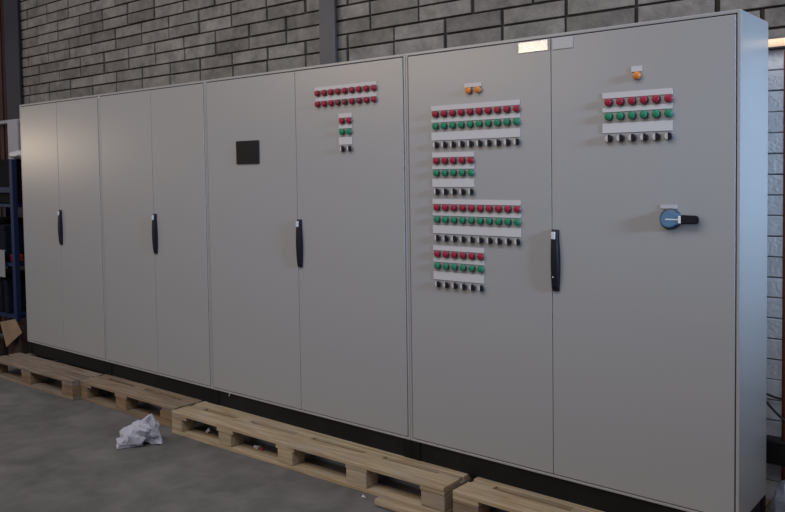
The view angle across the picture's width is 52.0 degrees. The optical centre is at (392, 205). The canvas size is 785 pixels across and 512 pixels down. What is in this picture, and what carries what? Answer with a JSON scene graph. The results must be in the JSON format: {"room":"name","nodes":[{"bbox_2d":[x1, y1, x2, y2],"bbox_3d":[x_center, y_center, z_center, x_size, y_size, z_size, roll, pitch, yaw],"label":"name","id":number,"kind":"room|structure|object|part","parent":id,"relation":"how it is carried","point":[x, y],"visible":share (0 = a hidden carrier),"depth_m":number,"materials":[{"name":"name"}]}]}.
{"room":"factory workshop","nodes":[
{"label":"factory workshop","id":0,"kind":"room"},
{"bbox_2d":[0,333,508,511],"bbox_3d":[-3.944,1.673,2.242,21.000,0.120,9.820,1,3,40],"label":"floor","id":1,"kind":"structure","parent":0,"point":[58,454],"depth_m":4.46,"materials":[{"name":"concrete"}]},
{"bbox_2d":[0,336,8,355],"bbox_3d":[-3.610,1.289,7.184,0.280,0.210,0.200,0,3,22],"label":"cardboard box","id":2,"kind":"object","parent":1,"relation":"on","point":[3,349],"visible":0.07,"depth_m":7.17,"materials":[{"name":"brown cardboard"}]},
{"bbox_2d":[0,159,26,321],"bbox_3d":[-3.574,0.478,7.551,0.896,1.797,0.364,1,3,40],"label":"shelving rack","id":3,"kind":"object","parent":1,"relation":"on","point":[18,314],"visible":0.34,"depth_m":7.14,"materials":[{"name":"blue metal"}]},
{"bbox_2d":[0,250,5,276],"bbox_3d":[-3.563,0.526,7.299,0.220,0.242,0.019,1,3,40],"label":"sheet","id":4,"kind":"object","parent":3,"relation":"hanging from","point":[2,252],"visible":1,"depth_m":7.25,"materials":[{"name":"grey paper"}]},
{"bbox_3d":[-3.796,0.465,7.942,0.056,1.797,0.044,1,3,40],"label":"post","id":5,"kind":"part","parent":3,"relation":"part of","materials":[{"name":"blue metal"}]},
{"bbox_2d":[0,159,22,203],"bbox_3d":[-3.581,-0.223,7.518,0.738,0.400,0.308,1,3,40],"label":"crate","id":6,"kind":"object","parent":3,"relation":"on","point":[4,163],"visible":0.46,"depth_m":7.23,"materials":[{"name":"black plastic"}]},
{"bbox_2d":[7,119,19,158],"bbox_3d":[-3.578,-0.617,7.597,0.200,0.380,0.024,1,3,40],"label":"board","id":7,"kind":"object","parent":6,"relation":"on","point":[13,128],"visible":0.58,"depth_m":7.57,"materials":[{"name":"grey"}]},
{"bbox_2d":[9,150,20,158],"bbox_3d":[-3.334,-0.455,7.222,0.282,0.080,0.189,1,3,40],"label":"bundle","id":8,"kind":"object","parent":6,"relation":"on","point":[16,154],"visible":0.48,"depth_m":7.15,"materials":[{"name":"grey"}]},
{"bbox_3d":[-3.582,-0.008,7.530,0.784,0.030,0.350,1,3,40],"label":"shelf","id":9,"kind":"part","parent":3,"relation":"part of","materials":[{"name":"blue"}]},
{"bbox_2d":[0,223,24,261],"bbox_3d":[-3.480,0.342,7.465,0.158,0.332,0.308,1,3,40],"label":"crate","id":10,"kind":"object","parent":3,"relation":"on","point":[5,229],"visible":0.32,"depth_m":7.34,"materials":[{"name":"black plastic"}]},
{"bbox_2d":[0,268,24,311],"bbox_3d":[-3.670,0.802,7.648,0.468,0.342,0.308,1,3,40],"label":"crate","id":11,"kind":"object","parent":3,"relation":"on","point":[9,272],"visible":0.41,"depth_m":7.41,"materials":[{"name":"black plastic"}]},
{"bbox_3d":[-3.567,0.991,7.573,0.784,0.030,0.350,1,3,40],"label":"shelf","id":12,"kind":"part","parent":3,"relation":"part of","materials":[{"name":"blue metal"}]},
{"bbox_2d":[3,277,26,312],"bbox_3d":[-3.434,0.827,7.454,0.098,0.302,0.308,1,3,40],"label":"crate","id":13,"kind":"object","parent":3,"relation":"on","point":[8,283],"visible":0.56,"depth_m":7.34,"materials":[{"name":"black plastic"}]},
{"bbox_3d":[-3.574,0.522,7.553,0.784,0.030,0.350,1,3,40],"label":"shelf","id":14,"kind":"part","parent":3,"relation":"part of","materials":[{"name":"blue metal"}]},
{"bbox_3d":[-3.353,0.492,7.160,0.056,1.797,0.044,1,3,40],"label":"post","id":15,"kind":"part","parent":3,"relation":"part of","materials":[{"name":"blue metal"}]},
{"bbox_2d":[10,254,22,261],"bbox_3d":[-3.409,0.480,7.297,0.100,0.070,0.080,1,3,40],"label":"package","id":16,"kind":"object","parent":3,"relation":"on","point":[21,255],"visible":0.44,"depth_m":7.28,"materials":[{"name":"red"}]},
{"bbox_2d":[0,319,28,353],"bbox_3d":[-3.209,1.180,7.092,0.398,0.424,0.390,1,3,40],"label":"cardboard box","id":17,"kind":"object","parent":1,"relation":"on","point":[14,332],"visible":0.32,"depth_m":6.96,"materials":[{"name":"brown cardboard"}]},
{"bbox_2d":[3,0,26,320],"bbox_3d":[-3.767,-0.694,8.055,0.293,4.100,0.039,1,3,40],"label":"steel column","id":18,"kind":"structure","parent":1,"relation":"on","point":[11,8],"depth_m":8.00,"materials":[{"name":"metal"}]},
{"bbox_2d":[0,119,19,124],"bbox_3d":[-4.003,-0.836,8.184,2.450,0.042,0.042,1,3,40],"label":"pipe","id":19,"kind":"object","parent":18,"relation":"attached to","point":[3,122],"visible":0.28,"depth_m":8.08,"materials":[{"name":"grey metal"}]},
{"bbox_2d":[0,353,103,399],"bbox_3d":[-2.591,1.333,6.588,1.270,0.144,0.801,1,3,38],"label":"pallet","id":20,"kind":"object","parent":1,"relation":"on","point":[33,367],"visible":0.43,"depth_m":6.28,"materials":[{"name":"brown wood"}]},
{"bbox_2d":[19,94,107,374],"bbox_3d":[-2.528,0.211,6.534,1.237,2.100,0.406,1,3,40],"label":"tall cabinet","id":21,"kind":"object","parent":20,"relation":"on","point":[61,159],"visible":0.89,"depth_m":6.36,"materials":[{"name":"grey metal"}]},
{"bbox_3d":[-2.870,0.164,6.594,0.597,1.965,0.018,1,3,40],"label":"door","id":22,"kind":"part","parent":21,"relation":"part of","materials":[{"name":"grey metal"}]},
{"bbox_3d":[-2.635,0.176,6.372,0.039,0.275,0.024,1,3,40],"label":"door handle","id":23,"kind":"part","parent":21,"relation":"part of","materials":[{"name":"black plastic"}]},
{"bbox_3d":[-2.406,0.174,6.210,0.601,1.965,0.018,1,3,40],"label":"door","id":24,"kind":"part","parent":21,"relation":"part of","materials":[{"name":"grey metal"}]},
{"bbox_2d":[116,414,163,448],"bbox_3d":[-1.546,1.373,4.923,0.286,0.174,0.171,-1,3,-10],"label":"crumpled paper","id":25,"kind":"object","parent":1,"relation":"on","point":[146,429],"visible":1,"depth_m":4.88,"materials":[{"name":"white paper"}]},
{"bbox_2d":[80,374,203,427],"bbox_3d":[-1.595,1.350,5.854,1.172,0.144,0.802,1,3,40],"label":"pallet","id":26,"kind":"object","parent":1,"relation":"on","point":[128,393],"visible":0.42,"depth_m":5.58,"materials":[{"name":"brown wood"}]},
{"bbox_2d":[99,80,212,403],"bbox_3d":[-1.564,0.231,5.736,1.264,2.100,0.406,1,3,40],"label":"tall cabinet","id":27,"kind":"object","parent":26,"relation":"on","point":[153,156],"visible":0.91,"depth_m":5.55,"materials":[{"name":"grey metal"}]},
{"bbox_3d":[-1.897,0.185,5.788,0.647,1.965,0.018,1,3,40],"label":"door","id":28,"kind":"part","parent":27,"relation":"part of","materials":[{"name":"grey metal"}]},
{"bbox_3d":[-1.643,0.197,5.551,0.039,0.275,0.024,1,3,40],"label":"door handle","id":29,"kind":"part","parent":27,"relation":"part of","materials":[{"name":"black plastic"}]},
{"bbox_3d":[-1.423,0.195,5.396,0.578,1.965,0.018,1,3,40],"label":"door","id":30,"kind":"part","parent":27,"relation":"part of","materials":[{"name":"grey metal"}]},
{"bbox_2d":[172,401,476,511],"bbox_3d":[-0.332,1.378,4.776,2.105,0.144,0.801,1,3,38],"label":"pallet","id":31,"kind":"object","parent":1,"relation":"on","point":[363,463],"visible":0.51,"depth_m":4.39,"materials":[{"name":"brown wood"}]},
{"bbox_2d":[254,445,263,449],"bbox_3d":[-0.787,1.422,4.726,0.086,0.028,0.030,0,3,24],"label":"paper scrap","id":32,"kind":"object","parent":31,"relation":"on","point":[256,447],"visible":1,"depth_m":4.72,"materials":[{"name":"grey paper"}]},
{"bbox_2d":[205,54,411,458],"bbox_3d":[-0.442,0.255,4.807,1.648,2.100,0.406,1,3,40],"label":"tall cabinet","id":33,"kind":"object","parent":31,"relation":"on","point":[307,166],"visible":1,"depth_m":4.58,"materials":[{"name":"grey metal"}]},
{"bbox_3d":[-0.884,-0.322,4.902,0.209,0.141,0.010,1,3,40],"label":"touch panel","id":34,"kind":"part","parent":33,"relation":"part of","materials":[{"name":"black"}]},
{"bbox_3d":[-0.858,0.207,4.928,0.816,1.965,0.018,1,3,40],"label":"door","id":35,"kind":"part","parent":33,"relation":"part of","materials":[{"name":"grey metal"}]},
{"bbox_3d":[-0.538,0.221,4.637,0.039,0.275,0.024,1,3,40],"label":"door handle","id":36,"kind":"part","parent":33,"relation":"part of","materials":[{"name":"black plastic"}]},
{"bbox_2d":[347,145,352,151],"bbox_3d":[-0.236,-0.307,4.358,0.034,0.034,0.018,1,3,40],"label":"switch","id":37,"kind":"object","parent":33,"relation":"attached to","point":[349,147],"depth_m":4.35,"materials":[{"name":"grey plastic"}]},
{"bbox_3d":[-0.236,0.220,4.413,0.793,1.965,0.018,1,3,40],"label":"door","id":38,"kind":"part","parent":33,"relation":"part of","materials":[{"name":"grey metal"}]},
{"bbox_2d":[405,9,767,511],"bbox_3d":[0.820,0.282,3.755,1.636,2.100,0.416,1,3,40],"label":"tall cabinet","id":39,"kind":"object","parent":31,"relation":"on","point":[587,209],"visible":1,"depth_m":3.48,"materials":[{"name":"grey metal"}]},
{"bbox_2d":[433,141,438,147],"bbox_3d":[0.213,-0.298,3.986,0.034,0.034,0.018,1,3,40],"label":"switch","id":40,"kind":"object","parent":39,"relation":"attached to","point":[435,143],"depth_m":3.98,"materials":[{"name":"grey plastic"}]},
{"bbox_2d":[434,188,439,194],"bbox_3d":[0.218,-0.068,3.995,0.034,0.034,0.018,1,3,40],"label":"switch","id":41,"kind":"object","parent":39,"relation":"attached to","point":[436,190],"depth_m":3.99,"materials":[{"name":"grey plastic"}]},
{"bbox_2d":[434,234,440,240],"bbox_3d":[0.221,0.163,4.005,0.034,0.034,0.018,1,3,40],"label":"switch","id":42,"kind":"object","parent":39,"relation":"attached to","point":[437,237],"depth_m":4.00,"materials":[{"name":"grey plastic"}]},
{"bbox_2d":[435,280,440,286],"bbox_3d":[0.224,0.394,4.015,0.034,0.034,0.018,1,3,40],"label":"switch","id":43,"kind":"object","parent":39,"relation":"attached to","point":[437,282],"depth_m":4.01,"materials":[{"name":"grey plastic"}]},
{"bbox_2d":[441,141,447,147],"bbox_3d":[0.252,-0.298,3.954,0.034,0.034,0.018,1,3,40],"label":"switch","id":44,"kind":"object","parent":39,"relation":"attached to","point":[444,144],"depth_m":3.95,"materials":[{"name":"grey plastic"}]},
{"bbox_2d":[442,188,448,194],"bbox_3d":[0.257,-0.067,3.962,0.034,0.034,0.018,1,3,40],"label":"switch","id":45,"kind":"object","parent":39,"relation":"attached to","point":[445,191],"depth_m":3.96,"materials":[{"name":"grey plastic"}]},
{"bbox_2d":[443,235,448,241],"bbox_3d":[0.260,0.164,3.973,0.034,0.034,0.018,1,3,40],"label":"switch","id":46,"kind":"object","parent":39,"relation":"attached to","point":[445,237],"depth_m":3.97,"materials":[{"name":"grey plastic"}]},
{"bbox_2d":[443,281,449,287],"bbox_3d":[0.264,0.395,3.982,0.034,0.034,0.018,1,3,40],"label":"switch","id":47,"kind":"object","parent":39,"relation":"attached to","point":[446,284],"depth_m":3.98,"materials":[{"name":"grey plastic"}]},
{"bbox_2d":[450,141,455,147],"bbox_3d":[0.292,-0.297,3.921,0.034,0.034,0.018,1,3,40],"label":"switch","id":48,"kind":"object","parent":39,"relation":"attached to","point":[452,143],"depth_m":3.91,"materials":[{"name":"grey plastic"}]},
{"bbox_2d":[451,188,456,194],"bbox_3d":[0.297,-0.066,3.930,0.034,0.034,0.018,1,3,40],"label":"switch","id":49,"kind":"object","parent":39,"relation":"attached to","point":[453,190],"depth_m":3.92,"materials":[{"name":"grey plastic"}]},
{"bbox_2d":[451,235,457,241],"bbox_3d":[0.300,0.165,3.940,0.034,0.034,0.018,1,3,40],"label":"switch","id":50,"kind":"object","parent":39,"relation":"attached to","point":[454,238],"depth_m":3.94,"materials":[{"name":"grey plastic"}]},
{"bbox_2d":[452,282,457,288],"bbox_3d":[0.303,0.396,3.950,0.034,0.034,0.018,1,3,40],"label":"switch","id":51,"kind":"object","parent":39,"relation":"attached to","point":[454,284],"depth_m":3.94,"materials":[{"name":"grey plastic"}]},
{"bbox_2d":[458,140,464,146],"bbox_3d":[0.331,-0.296,3.888,0.034,0.034,0.018,1,3,40],"label":"switch","id":52,"kind":"object","parent":39,"relation":"attached to","point":[461,143],"depth_m":3.88,"materials":[{"name":"grey plastic"}]},
{"bbox_2d":[459,188,465,194],"bbox_3d":[0.336,-0.065,3.897,0.034,0.034,0.018,1,3,40],"label":"switch","id":53,"kind":"object","parent":39,"relation":"attached to","point":[462,191],"depth_m":3.89,"materials":[{"name":"grey plastic"}]},
{"bbox_2d":[460,236,465,242],"bbox_3d":[0.339,0.166,3.907,0.034,0.034,0.018,1,3,40],"label":"switch","id":54,"kind":"object","parent":39,"relation":"attached to","point":[462,238],"depth_m":3.90,"materials":[{"name":"grey plastic"}]},
{"bbox_2d":[460,283,466,289],"bbox_3d":[0.343,0.397,3.917,0.034,0.034,0.018,1,3,40],"label":"switch","id":55,"kind":"object","parent":39,"relation":"attached to","point":[463,286],"depth_m":3.91,"materials":[{"name":"grey plastic"}]},
{"bbox_2d":[465,87,471,93],"bbox_3d":[0.363,-0.549,3.848,0.036,0.036,0.019,1,3,40],"label":"lamp","id":56,"kind":"object","parent":39,"relation":"attached to","point":[468,90],"depth_m":3.84,"materials":[{"name":"orange plastic"}]},
{"bbox_2d":[467,140,473,146],"bbox_3d":[0.371,-0.295,3.856,0.034,0.034,0.018,1,3,40],"label":"switch","id":57,"kind":"object","parent":39,"relation":"attached to","point":[470,143],"depth_m":3.85,"materials":[{"name":"grey plastic"}]},
{"bbox_2d":[468,236,474,242],"bbox_3d":[0.378,0.166,3.875,0.034,0.034,0.018,1,3,40],"label":"switch","id":58,"kind":"object","parent":39,"relation":"attached to","point":[471,239],"depth_m":3.87,"materials":[{"name":"grey plastic"}]},
{"bbox_2d":[468,188,474,194],"bbox_3d":[0.376,-0.064,3.864,0.034,0.034,0.018,1,3,40],"label":"switch","id":59,"kind":"object","parent":39,"relation":"attached to","point":[471,191],"depth_m":3.86,"materials":[{"name":"grey plastic"}]},
{"bbox_2d":[469,284,475,290],"bbox_3d":[0.382,0.398,3.884,0.034,0.034,0.018,1,3,40],"label":"switch","id":60,"kind":"object","parent":39,"relation":"attached to","point":[472,287],"depth_m":3.88,"materials":[{"name":"grey plastic"}]},
{"bbox_2d":[474,86,481,92],"bbox_3d":[0.404,-0.548,3.814,0.036,0.036,0.019,1,3,40],"label":"lamp","id":61,"kind":"object","parent":39,"relation":"attached to","point":[477,89],"depth_m":3.81,"materials":[{"name":"orange plastic"}]},
{"bbox_2d":[476,140,482,146],"bbox_3d":[0.410,-0.294,3.823,0.034,0.034,0.018,1,3,40],"label":"switch","id":62,"kind":"object","parent":39,"relation":"attached to","point":[479,143],"depth_m":3.82,"materials":[{"name":"grey plastic"}]},
{"bbox_2d":[477,236,483,243],"bbox_3d":[0.418,0.167,3.842,0.034,0.034,0.018,1,3,40],"label":"switch","id":63,"kind":"object","parent":39,"relation":"attached to","point":[480,239],"depth_m":3.84,"materials":[{"name":"grey plastic"}]},
{"bbox_3d":[0.410,0.233,3.878,0.810,1.965,0.018,1,3,40],"label":"door","id":64,"kind":"part","parent":39,"relation":"part of","materials":[{"name":"grey metal"}]},
{"bbox_2d":[478,285,484,291],"bbox_3d":[0.422,0.399,3.852,0.034,0.034,0.018,1,3,40],"label":"switch","id":65,"kind":"object","parent":39,"relation":"attached to","point":[481,288],"depth_m":3.85,"materials":[{"name":"grey plastic"}]},
{"bbox_2d":[485,139,491,146],"bbox_3d":[0.450,-0.293,3.790,0.034,0.034,0.018,1,3,40],"label":"switch","id":66,"kind":"object","parent":39,"relation":"attached to","point":[488,142],"depth_m":3.79,"materials":[{"name":"grey plastic"}]},
{"bbox_2d":[486,237,492,243],"bbox_3d":[0.457,0.168,3.809,0.034,0.034,0.018,1,3,40],"label":"switch","id":67,"kind":"object","parent":39,"relation":"attached to","point":[489,240],"depth_m":3.80,"materials":[{"name":"grey plastic"}]},
{"bbox_2d":[494,139,500,145],"bbox_3d":[0.489,-0.293,3.757,0.034,0.034,0.018,1,3,40],"label":"switch","id":68,"kind":"object","parent":39,"relation":"attached to","point":[497,142],"depth_m":3.75,"materials":[{"name":"grey plastic"}]},
{"bbox_2d":[495,237,501,244],"bbox_3d":[0.496,0.169,3.777,0.034,0.034,0.018,1,3,40],"label":"switch","id":69,"kind":"object","parent":39,"relation":"attached to","point":[498,240],"depth_m":3.77,"materials":[{"name":"grey plastic"}]},
{"bbox_2d":[504,138,510,145],"bbox_3d":[0.529,-0.292,3.724,0.034,0.034,0.018,1,3,40],"label":"switch","id":70,"kind":"object","parent":39,"relation":"attached to","point":[507,141],"depth_m":3.72,"materials":[{"name":"grey plastic"}]},
{"bbox_2d":[505,238,511,244],"bbox_3d":[0.536,0.170,3.744,0.034,0.034,0.018,1,3,40],"label":"switch","id":71,"kind":"object","parent":39,"relation":"attached to","point":[508,241],"depth_m":3.74,"materials":[{"name":"grey plastic"}]},
{"bbox_2d":[513,138,520,144],"bbox_3d":[0.568,-0.291,3.692,0.034,0.034,0.018,1,3,40],"label":"switch","id":72,"kind":"object","parent":39,"relation":"attached to","point":[516,141],"depth_m":3.69,"materials":[{"name":"grey plastic"}]},
{"bbox_2d":[514,238,520,245],"bbox_3d":[0.575,0.171,3.712,0.034,0.034,0.018,1,3,40],"label":"switch","id":73,"kind":"object","parent":39,"relation":"attached to","point":[517,241],"depth_m":3.71,"materials":[{"name":"grey plastic"}]},
{"bbox_3d":[0.727,0.247,3.589,0.039,0.275,0.024,1,3,40],"label":"door handle","id":74,"kind":"part","parent":39,"relation":"part of","materials":[{"name":"black plastic"}]},
{"bbox_2d":[605,134,612,141],"bbox_3d":[0.914,-0.283,3.405,0.034,0.034,0.018,1,3,40],"label":"switch","id":75,"kind":"object","parent":39,"relation":"attached to","point":[608,137],"depth_m":3.40,"materials":[{"name":"grey plastic"}]},
{"bbox_2d":[616,134,624,141],"bbox_3d":[0.954,-0.282,3.373,0.034,0.034,0.018,1,3,40],"label":"switch","id":76,"kind":"object","parent":39,"relation":"attached to","point":[619,137],"depth_m":3.37,"materials":[{"name":"grey plastic"}]},
{"bbox_2d":[628,133,635,141],"bbox_3d":[0.993,-0.281,3.340,0.034,0.034,0.018,1,3,40],"label":"switch","id":77,"kind":"object","parent":39,"relation":"attached to","point":[631,136],"depth_m":3.34,"materials":[{"name":"grey plastic"}]},
{"bbox_2d":[633,71,641,79],"bbox_3d":[1.007,-0.535,3.315,0.036,0.036,0.019,1,3,40],"label":"lamp","id":78,"kind":"object","parent":39,"relation":"attached to","point":[637,75],"depth_m":3.31,"materials":[{"name":"orange plastic"}]},
{"bbox_3d":[1.027,0.246,3.367,0.788,1.965,0.018,1,3,40],"label":"door","id":79,"kind":"part","parent":39,"relation":"part of","materials":[{"name":"grey metal"}]},
{"bbox_2d":[640,133,647,140],"bbox_3d":[1.033,-0.280,3.307,0.034,0.034,0.018,1,3,40],"label":"switch","id":80,"kind":"object","parent":39,"relation":"attached to","point":[643,136],"depth_m":3.30,"materials":[{"name":"grey plastic"}]},
{"bbox_2d":[652,132,660,140],"bbox_3d":[1.072,-0.279,3.275,0.034,0.034,0.018,1,3,40],"label":"switch","id":81,"kind":"object","parent":39,"relation":"attached to","point":[656,136],"depth_m":3.27,"materials":[{"name":"grey plastic"}]},
{"bbox_2d":[664,132,672,139],"bbox_3d":[1.112,-0.279,3.242,0.034,0.034,0.018,1,3,40],"label":"switch","id":82,"kind":"object","parent":39,"relation":"attached to","point":[667,135],"depth_m":3.24,"materials":[{"name":"grey plastic"}]},
{"bbox_2d":[660,208,698,229],"bbox_3d":[1.147,0.058,3.224,0.163,0.088,0.034,1,3,40],"label":"switch","id":83,"kind":"object","parent":39,"relation":"attached to","point":[670,218],"depth_m":3.22,"materials":[{"name":"blue plastic"}]},
{"bbox_2d":[319,0,336,64],"bbox_3d":[-0.408,-0.623,5.273,0.141,4.100,0.039,1,3,40],"label":"steel column","id":84,"kind":"structure","parent":1,"relation":"on","point":[327,8],"depth_m":5.23,"materials":[{"name":"grey metal"}]},
{"bbox_2d":[374,497,427,511],"bbox_3d":[0.124,1.464,3.812,0.520,0.040,0.044,1,3,38],"label":"batten","id":85,"kind":"object","parent":1,"relation":"on","point":[381,502],"visible":1,"depth_m":3.88,"materials":[{"name":"brown wood"}]},
{"bbox_2d":[453,477,770,511],"bbox_3d":[0.998,1.404,3.707,1.200,0.144,0.801,1,3,40],"label":"pallet","id":86,"kind":"object","parent":1,"relation":"on","point":[478,495],"visible":0.27,"depth_m":3.70,"materials":[{"name":"brown wood"}]},
{"bbox_2d":[769,480,784,511],"bbox_3d":[1.721,1.326,3.450,0.213,0.299,0.149,1,3,40],"label":"plastic wrap","id":87,"kind":"object","parent":1,"relation":"on","point":[778,500],"visible":1,"depth_m":3.44,"materials":[{"name":"white plastic"}]},
{"bbox_2d":[19,0,784,501],"bbox_3d":[-1.520,-0.704,6.364,12.400,4.200,0.224,1,3,40],"label":"wall","id":88,"kind":"structure","parent":0,"point":[70,48],"depth_m":5.49,"materials":[{"name":"grey brick"}]},
{"bbox_2d":[0,0,10,332],"bbox_3d":[-4.098,-0.651,8.333,0.480,4.000,0.036,1,3,40],"label":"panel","id":89,"kind":"object","parent":88,"relation":"attached to","point":[3,101],"visible":0.3,"depth_m":8.18,"materials":[{"name":"grey metal"}]},
{"bbox_2d":[766,393,781,399],"bbox_3d":[1.868,0.834,3.461,0.534,0.070,0.016,1,3,38],"label":"cable","id":90,"kind":"object","parent":88,"relation":"attached to","point":[770,395],"visible":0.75,"depth_m":3.59,"materials":[{"name":"black plastic"}]},
{"bbox_2d":[766,400,784,421],"bbox_3d":[1.844,0.916,3.435,0.537,0.149,0.049,1,3,37],"label":"cable","id":91,"kind":"object","parent":88,"relation":"attached to","point":[767,402],"visible":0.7,"depth_m":3.56,"materials":[{"name":"black plastic"}]},
{"bbox_2d":[766,435,784,466],"bbox_3d":[1.731,1.096,3.570,0.150,0.110,0.078,1,3,40],"label":"junction box","id":92,"kind":"object","parent":88,"relation":"attached to","point":[775,447],"visible":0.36,"depth_m":3.56,"materials":[{"name":"black"}]},
{"bbox_2d":[768,38,784,48],"bbox_3d":[1.971,-0.706,3.288,0.964,0.040,0.050,1,3,40],"label":"tube light","id":93,"kind":"object","parent":88,"relation":"attached to","point":[777,42],"visible":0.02,"depth_m":3.51,"materials":[{"name":"white"}]},
{"bbox_2d":[781,51,784,480],"bbox_3d":[1.729,0.402,3.527,0.034,2.140,0.034,1,3,40],"label":"pipe","id":94,"kind":"object","parent":88,"relation":"attached to","point":[783,262],"visible":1,"depth_m":3.52,"materials":[{"name":"metal"}]}
]}

